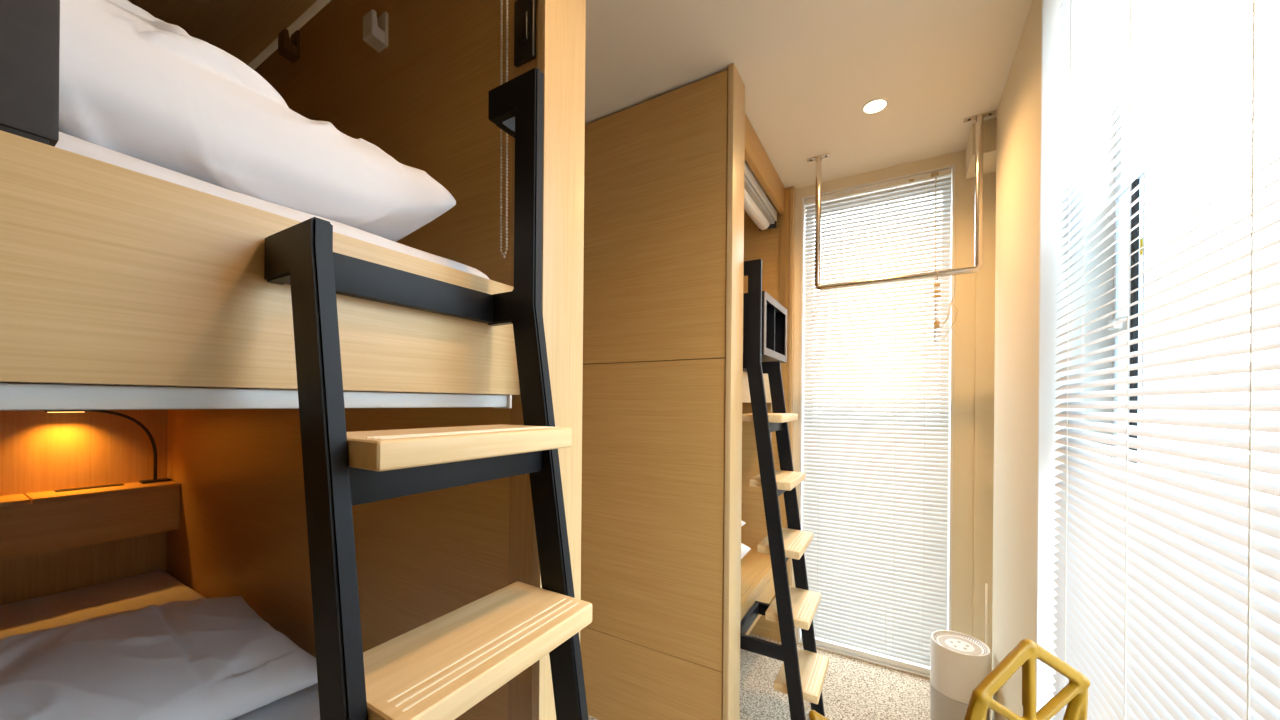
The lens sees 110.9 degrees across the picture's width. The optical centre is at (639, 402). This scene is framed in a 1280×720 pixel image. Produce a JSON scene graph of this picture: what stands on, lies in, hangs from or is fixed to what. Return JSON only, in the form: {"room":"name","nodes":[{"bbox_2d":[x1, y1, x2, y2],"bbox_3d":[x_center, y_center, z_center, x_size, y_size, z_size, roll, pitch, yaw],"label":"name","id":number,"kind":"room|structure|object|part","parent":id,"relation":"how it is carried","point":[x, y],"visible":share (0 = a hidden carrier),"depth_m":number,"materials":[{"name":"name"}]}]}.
{"room":"dormitory","nodes":[
{"label":"dormitory","id":0,"kind":"room"},
{"bbox_2d":[248,0,1209,194],"bbox_3d":[-0.535,-1.185,1.104,3.560,0.080,4.150,1,0,31],"label":"ceiling","id":1,"kind":"structure","parent":0,"point":[807,69],"depth_m":1.48,"materials":[{"name":"white paint"}]},
{"bbox_2d":[861,97,888,114],"bbox_3d":[0.897,-1.129,1.683,0.094,0.004,0.094,1,0,31],"label":"recessed light","id":2,"kind":"object","parent":1,"relation":"in","point":[876,105],"visible":1,"depth_m":1.68,"materials":[{"name":"white paint"}]},
{"bbox_2d":[807,110,995,289],"bbox_3d":[1.078,-0.822,1.885,0.693,0.617,0.025,1,0,31],"label":"clothes rack","id":3,"kind":"object","parent":1,"relation":"hanging from","point":[979,118],"visible":1,"depth_m":1.79,"materials":[{"name":"silver metal"}]},
{"bbox_2d":[933,268,957,339],"bbox_3d":[1.238,-0.397,1.789,0.082,0.288,0.030,1,0,31],"label":"hanger","id":4,"kind":"object","parent":3,"relation":"hanging from","point":[937,324],"visible":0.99,"depth_m":1.79,"materials":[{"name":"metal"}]},
{"bbox_2d":[588,633,991,719],"bbox_3d":[-0.556,1.295,1.104,3.560,0.080,4.150,1,0,31],"label":"floor","id":5,"kind":"structure","parent":0,"point":[853,689],"depth_m":1.93,"materials":[{"name":"carpet"}]},
{"bbox_2d":[0,0,585,719],"bbox_3d":[-1.309,0.050,0.958,2.128,2.398,1.090,1,0,31],"label":"bunk bed","id":6,"kind":"object","parent":5,"relation":"on","point":[110,274],"visible":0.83,"depth_m":0.87,"materials":[{"name":"brown wood"}]},
{"bbox_2d":[0,494,29,506],"bbox_3d":[-2.228,0.327,1.291,0.175,0.013,0.506,0,0,30],"label":"shelf","id":7,"kind":"object","parent":6,"relation":"attached to","point":[6,500],"depth_m":1.46,"materials":[{"name":"brown wood"}]},
{"bbox_3d":[-0.586,-0.355,0.234,0.028,0.270,0.337,0,0,30],"label":"guard panel","id":8,"kind":"part","parent":6,"relation":"part of","materials":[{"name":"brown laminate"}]},
{"bbox_3d":[-2.219,0.071,1.493,0.018,2.340,0.962,0,0,30],"label":"panel","id":9,"kind":"part","parent":6,"relation":"part of","materials":[{"name":"brown wood"}]},
{"bbox_2d":[54,483,123,491],"bbox_3d":[-2.067,0.320,1.658,0.040,0.004,0.162,1,0,31],"label":"outlet","id":10,"kind":"object","parent":6,"relation":"attached to","point":[121,484],"depth_m":1.65,"materials":[{"name":"black plastic"}]},
{"bbox_2d":[0,487,179,559],"bbox_3d":[-2.141,0.421,1.445,0.170,0.170,0.860,0,0,30],"label":"shelf","id":11,"kind":"object","parent":6,"relation":"attached to","point":[31,523],"depth_m":1.56,"materials":[{"name":"brown wood"}]},
{"bbox_2d":[24,481,179,502],"bbox_3d":[-2.009,0.329,1.663,0.175,0.013,0.350,0,0,30],"label":"shelf","id":12,"kind":"object","parent":6,"relation":"attached to","point":[99,490],"depth_m":1.62,"materials":[{"name":"brown wood"}]},
{"bbox_2d":[44,410,170,483],"bbox_3d":[-2.023,0.172,1.690,0.050,0.300,0.311,1,0,31],"label":"reading lamp","id":13,"kind":"object","parent":6,"relation":"on","point":[154,480],"visible":0.91,"depth_m":1.76,"materials":[{"name":"black plastic"}]},
{"bbox_2d":[0,570,319,719],"bbox_3d":[-1.369,0.765,0.993,1.955,0.145,0.848,1,0,31],"label":"mattress","id":14,"kind":"object","parent":6,"relation":"on","point":[157,587],"visible":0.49,"depth_m":1.49,"materials":[{"name":"white fabric"}]},
{"bbox_2d":[0,596,317,719],"bbox_3d":[-1.185,0.591,0.933,0.659,0.183,0.728,1,0,31],"label":"pillow","id":15,"kind":"object","parent":14,"relation":"on","point":[202,658],"visible":0.98,"depth_m":0.94,"materials":[{"name":"white fabric"}]},
{"bbox_3d":[-1.337,-1.137,0.984,2.000,0.020,0.869,0,0,30],"label":"ceiling panel","id":16,"kind":"part","parent":6,"relation":"part of","materials":[{"name":"brown wood"}]},
{"bbox_2d":[0,382,511,410],"bbox_3d":[-0.465,-0.003,0.454,0.049,0.024,0.834,1,0,31],"label":"frame","id":17,"kind":"object","parent":6,"relation":"attached to","point":[13,396],"visible":0.98,"depth_m":0.44,"materials":[{"name":"grey metal"}]},
{"bbox_3d":[-0.449,-0.114,0.451,0.022,0.196,0.860,0,0,30],"label":"rail","id":18,"kind":"part","parent":6,"relation":"part of","materials":[{"name":"brown wood"}]},
{"bbox_2d":[55,132,488,278],"bbox_3d":[-1.337,-0.155,0.960,2.000,0.205,0.815,1,0,31],"label":"mattress","id":19,"kind":"object","parent":6,"relation":"on","point":[67,142],"visible":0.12,"depth_m":0.49,"materials":[{"name":"white fabric"}]},
{"bbox_2d":[59,0,455,241],"bbox_3d":[-0.666,-0.352,0.640,0.524,0.229,0.524,0,0,27],"label":"pillow","id":20,"kind":"object","parent":19,"relation":"on","point":[134,83],"visible":0.44,"depth_m":0.50,"materials":[{"name":"white fabric"}]},
{"bbox_2d":[278,29,299,62],"bbox_3d":[-1.004,-1.028,1.262,0.040,0.078,0.038,1,0,31],"label":"wall hook","id":21,"kind":"object","parent":6,"relation":"attached to","point":[289,50],"visible":1,"depth_m":1.25,"materials":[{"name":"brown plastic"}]},
{"bbox_3d":[-0.996,-1.028,1.274,0.040,0.078,0.008,0,0,30],"label":"plate","id":22,"kind":"part","parent":21,"relation":"part of","materials":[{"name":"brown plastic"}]},
{"bbox_3d":[-1.106,0.087,1.367,2.028,2.327,0.050,0,0,30],"label":"panel","id":23,"kind":"part","parent":6,"relation":"part of","materials":[{"name":"brown wood"}]},
{"bbox_2d":[363,9,388,51],"bbox_3d":[-0.620,-0.879,1.035,0.040,0.078,0.038,1,0,31],"label":"wall hook","id":24,"kind":"object","parent":6,"relation":"attached to","point":[375,29],"visible":1,"depth_m":1.03,"materials":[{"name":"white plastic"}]},
{"bbox_3d":[-0.612,-0.879,1.048,0.040,0.078,0.008,0,0,30],"label":"plate","id":25,"kind":"part","parent":24,"relation":"part of","materials":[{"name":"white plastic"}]},
{"bbox_2d":[500,0,507,257],"bbox_3d":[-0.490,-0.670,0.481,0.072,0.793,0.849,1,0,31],"label":"pull cord","id":26,"kind":"object","parent":6,"relation":"attached to","point":[501,3],"visible":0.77,"depth_m":0.83,"materials":[{"name":"white plastic"}]},
{"bbox_3d":[-0.190,0.059,0.864,0.061,2.398,0.115,0,0,30],"label":"post","id":27,"kind":"part","parent":6,"relation":"part of","materials":[{"name":"brown wood"}]},
{"bbox_2d":[514,0,535,67],"bbox_3d":[-0.212,-0.683,0.807,0.048,0.118,0.013,1,0,31],"label":"light switch","id":28,"kind":"object","parent":6,"relation":"attached to","point":[524,10],"visible":1,"depth_m":0.80,"materials":[{"name":"black plastic"}]},
{"bbox_3d":[-0.154,0.060,0.842,0.019,2.398,0.117,0,0,30],"label":"edge trim","id":29,"kind":"part","parent":6,"relation":"part of","materials":[{"name":"brown wood"}]},
{"bbox_2d":[264,67,591,719],"bbox_3d":[-0.172,0.366,0.561,0.347,1.785,0.382,1,0,31],"label":"ladder","id":30,"kind":"object","parent":5,"relation":"on","point":[441,668],"visible":1,"depth_m":0.51,"materials":[{"name":"black metal"}]},
{"bbox_2d":[580,63,794,719],"bbox_3d":[-0.377,0.057,2.458,2.212,2.399,1.002,1,0,31],"label":"bunk bed","id":31,"kind":"object","parent":5,"relation":"on","point":[670,458],"visible":0.6,"depth_m":1.63,"materials":[{"name":"brown wood"}]},
{"bbox_3d":[-0.611,0.061,2.088,2.148,2.388,0.102,0,0,30],"label":"panel","id":32,"kind":"part","parent":31,"relation":"part of","materials":[{"name":"brown wood"}]},
{"bbox_3d":[0.327,0.063,1.536,0.020,2.399,0.127,0,0,30],"label":"edge trim","id":33,"kind":"part","parent":31,"relation":"part of","materials":[{"name":"brown wood"}]},
{"bbox_2d":[741,543,750,558],"bbox_3d":[0.242,0.719,2.106,0.440,0.163,0.490,1,0,31],"label":"pillow","id":34,"kind":"object","parent":31,"relation":"on","point":[745,549],"visible":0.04,"depth_m":2.15,"materials":[{"name":"white fabric"}]},
{"bbox_3d":[0.527,-0.317,1.971,0.006,0.252,0.408,0,0,30],"label":"guard panel","id":35,"kind":"part","parent":31,"relation":"part of","materials":[{"name":"black metal"}]},
{"bbox_3d":[0.516,-0.095,1.984,0.022,0.191,0.837,0,0,30],"label":"rail","id":36,"kind":"part","parent":31,"relation":"part of","materials":[{"name":"brown wood"}]},
{"bbox_2d":[744,163,776,230],"bbox_3d":[0.476,-0.957,2.000,0.100,0.081,0.802,1,0,31],"label":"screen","id":37,"kind":"object","parent":31,"relation":"attached to","point":[757,205],"visible":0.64,"depth_m":2.10,"materials":[{"name":"white paint"}]},
{"bbox_3d":[-0.162,0.065,2.893,2.104,2.388,0.034,0,0,30],"label":"panel","id":38,"kind":"part","parent":31,"relation":"part of","materials":[{"name":"brown wood"}]},
{"bbox_3d":[0.562,-0.317,1.950,0.076,0.252,0.408,0,0,30],"label":"guard frame","id":39,"kind":"part","parent":31,"relation":"part of","materials":[{"name":"black metal"}]},
{"bbox_3d":[0.764,0.068,2.345,0.049,2.398,0.038,0,0,30],"label":"post","id":40,"kind":"part","parent":31,"relation":"part of","materials":[{"name":"brown wood"}]},
{"bbox_3d":[0.795,0.068,2.327,0.018,2.398,0.038,0,0,30],"label":"edge trim","id":41,"kind":"part","parent":31,"relation":"part of","materials":[{"name":"brown wood"}]},
{"bbox_2d":[740,259,828,719],"bbox_3d":[0.540,0.372,1.695,0.317,1.785,0.365,1,0,31],"label":"ladder","id":42,"kind":"object","parent":5,"relation":"on","point":[801,676],"visible":0.85,"depth_m":1.61,"materials":[{"name":"black metal"}]},
{"bbox_3d":[0.506,0.888,1.738,0.190,0.048,0.320,0,0,30],"label":"foot frame","id":43,"kind":"part","parent":42,"relation":"part of","materials":[{"name":"black metal"}]},
{"bbox_2d":[809,638,1090,719],"bbox_3d":[0.695,0.858,1.017,0.434,0.819,0.448,1,0,-12],"label":"chair","id":44,"kind":"object","parent":5,"relation":"on","point":[1074,694],"visible":1,"depth_m":0.83,"materials":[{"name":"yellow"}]},
{"bbox_2d":[930,584,990,719],"bbox_3d":[1.245,0.996,1.715,0.193,0.550,0.206,1,0,31],"label":"air purifier","id":45,"kind":"object","parent":5,"relation":"on","point":[959,662],"visible":0.97,"depth_m":1.66,"materials":[{"name":"white plastic"},{"name":"grey plastic"}]},
{"bbox_2d":[930,682,989,719],"bbox_3d":[1.236,1.182,1.709,0.187,0.142,0.187,0,0,30],"label":"grille","id":46,"kind":"object","parent":45,"relation":"attached to","point":[943,705],"depth_m":1.66,"materials":[{"name":"white plastic"}]},
{"bbox_3d":[1.239,0.938,1.709,0.172,0.007,0.172,0,0,30],"label":"panel","id":47,"kind":"part","parent":45,"relation":"part of","materials":[{"name":"white plastic"}]},
{"bbox_3d":[1.355,0.974,1.739,0.060,0.503,0.011,0,0,-32],"label":"power cord","id":48,"kind":"part","parent":45,"relation":"part of","materials":[{"name":"beige plastic"}]},
{"bbox_2d":[792,150,975,678],"bbox_3d":[0.380,0.063,2.695,3.280,2.400,0.170,1,0,31],"label":"wall","id":49,"kind":"structure","parent":0,"point":[965,287],"depth_m":1.98,"materials":[{"name":"beige paint"}]},
{"bbox_2d":[798,164,955,677],"bbox_3d":[1.149,0.095,2.192,0.660,2.339,0.096,1,0,31],"label":"trim","id":50,"kind":"structure","parent":49,"relation":"attached to","point":[953,167],"depth_m":2.05,"materials":[{"name":"white paint"}]},
{"bbox_2d":[805,176,950,427],"bbox_3d":[1.186,0.097,2.255,0.660,2.327,0.050,1,0,31],"label":"window","id":51,"kind":"structure","parent":49,"relation":"in","point":[950,176],"depth_m":2.21,"materials":[{"name":"white glass"}]},
{"bbox_2d":[801,168,950,674],"bbox_3d":[1.123,0.101,2.149,0.632,2.332,0.084,1,0,31],"label":"blind","id":52,"kind":"object","parent":51,"relation":"attached to","point":[875,508],"visible":0.83,"depth_m":2.15,"materials":[{"name":"white paint"}]},
{"bbox_3d":[0.932,0.091,2.293,0.001,2.275,0.027,0,0,30],"label":"ladder cord","id":53,"kind":"part","parent":52,"relation":"part of","materials":[{"name":"white fabric"}]},
{"bbox_3d":[1.127,1.242,2.172,0.632,0.028,0.029,0,0,30],"label":"rail","id":54,"kind":"part","parent":52,"relation":"part of","materials":[{"name":"white paint"}]},
{"bbox_3d":[1.225,0.093,2.120,0.001,2.275,0.027,0,0,30],"label":"ladder cord","id":55,"kind":"part","parent":52,"relation":"part of","materials":[{"name":"white fabric"}]},
{"bbox_3d":[1.328,0.094,2.059,0.001,2.275,0.027,0,0,30],"label":"ladder cord","id":56,"kind":"part","parent":52,"relation":"part of","materials":[{"name":"white fabric"}]},
{"bbox_2d":[973,172,995,671],"bbox_3d":[1.508,0.138,1.926,0.075,2.270,0.010,1,0,31],"label":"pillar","id":57,"kind":"structure","parent":49,"relation":"attached to","point":[985,277],"depth_m":1.92,"materials":[{"name":"beige paint"}]},
{"bbox_2d":[992,0,1205,719],"bbox_3d":[0.680,0.066,0.255,0.285,2.400,3.730,1,0,31],"label":"wall","id":58,"kind":"structure","parent":0,"point":[1019,108],"depth_m":1.28,"materials":[{"name":"beige paint"}]},
{"bbox_2d":[965,117,996,178],"bbox_3d":[1.449,-1.062,1.848,0.115,0.130,0.215,1,0,31],"label":"trim","id":59,"kind":"structure","parent":58,"relation":"attached to","point":[990,125],"depth_m":1.78,"materials":[{"name":"beige wood"}]},
{"bbox_2d":[1036,0,1114,719],"bbox_3d":[1.103,0.070,1.121,0.137,2.400,0.008,1,0,31],"label":"window","id":60,"kind":"structure","parent":58,"relation":"attached to","point":[1050,267],"depth_m":1.14,"materials":[{"name":"white paint"}]},
{"bbox_2d":[1107,9,1159,480],"bbox_3d":[0.889,0.068,0.603,0.098,2.400,1.102,1,0,31],"label":"window","id":61,"kind":"structure","parent":58,"relation":"in","point":[1143,240],"depth_m":1.02,"materials":[{"name":"silver metal"}]},
{"bbox_3d":[1.096,-0.175,1.015,0.032,0.040,0.080,0,0,30],"label":"sash handle","id":62,"kind":"part","parent":61,"relation":"part of","materials":[{"name":"white paint"}]},
{"bbox_3d":[1.100,-0.173,0.987,0.003,0.625,0.133,0,0,30],"label":"frosted pane","id":63,"kind":"part","parent":61,"relation":"part of","materials":[{"name":"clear glass"}]},
{"bbox_3d":[1.099,-0.177,0.987,0.010,0.633,0.150,0,0,30],"label":"opening sash","id":64,"kind":"part","parent":61,"relation":"part of","materials":[{"name":"silver metal"}]},
{"bbox_2d":[1052,0,1279,719],"bbox_3d":[0.791,0.051,0.654,0.030,2.361,1.080,1,0,31],"label":"blind","id":65,"kind":"object","parent":58,"relation":"attached to","point":[1167,599],"visible":0.96,"depth_m":0.69,"materials":[{"name":"white paint"}]},
{"bbox_3d":[1.009,0.054,1.024,0.027,2.330,0.002,1,0,31],"label":"ladder cord","id":66,"kind":"part","parent":65,"relation":"part of","materials":[{"name":"white fabric"}]},
{"bbox_3d":[0.849,0.052,0.753,0.027,2.330,0.002,1,0,31],"label":"ladder cord","id":67,"kind":"part","parent":65,"relation":"part of","materials":[{"name":"white fabric"}]},
{"bbox_3d":[0.692,0.051,0.486,0.027,2.330,0.002,1,0,31],"label":"ladder cord","id":68,"kind":"part","parent":65,"relation":"part of","materials":[{"name":"white fabric"}]}
]}

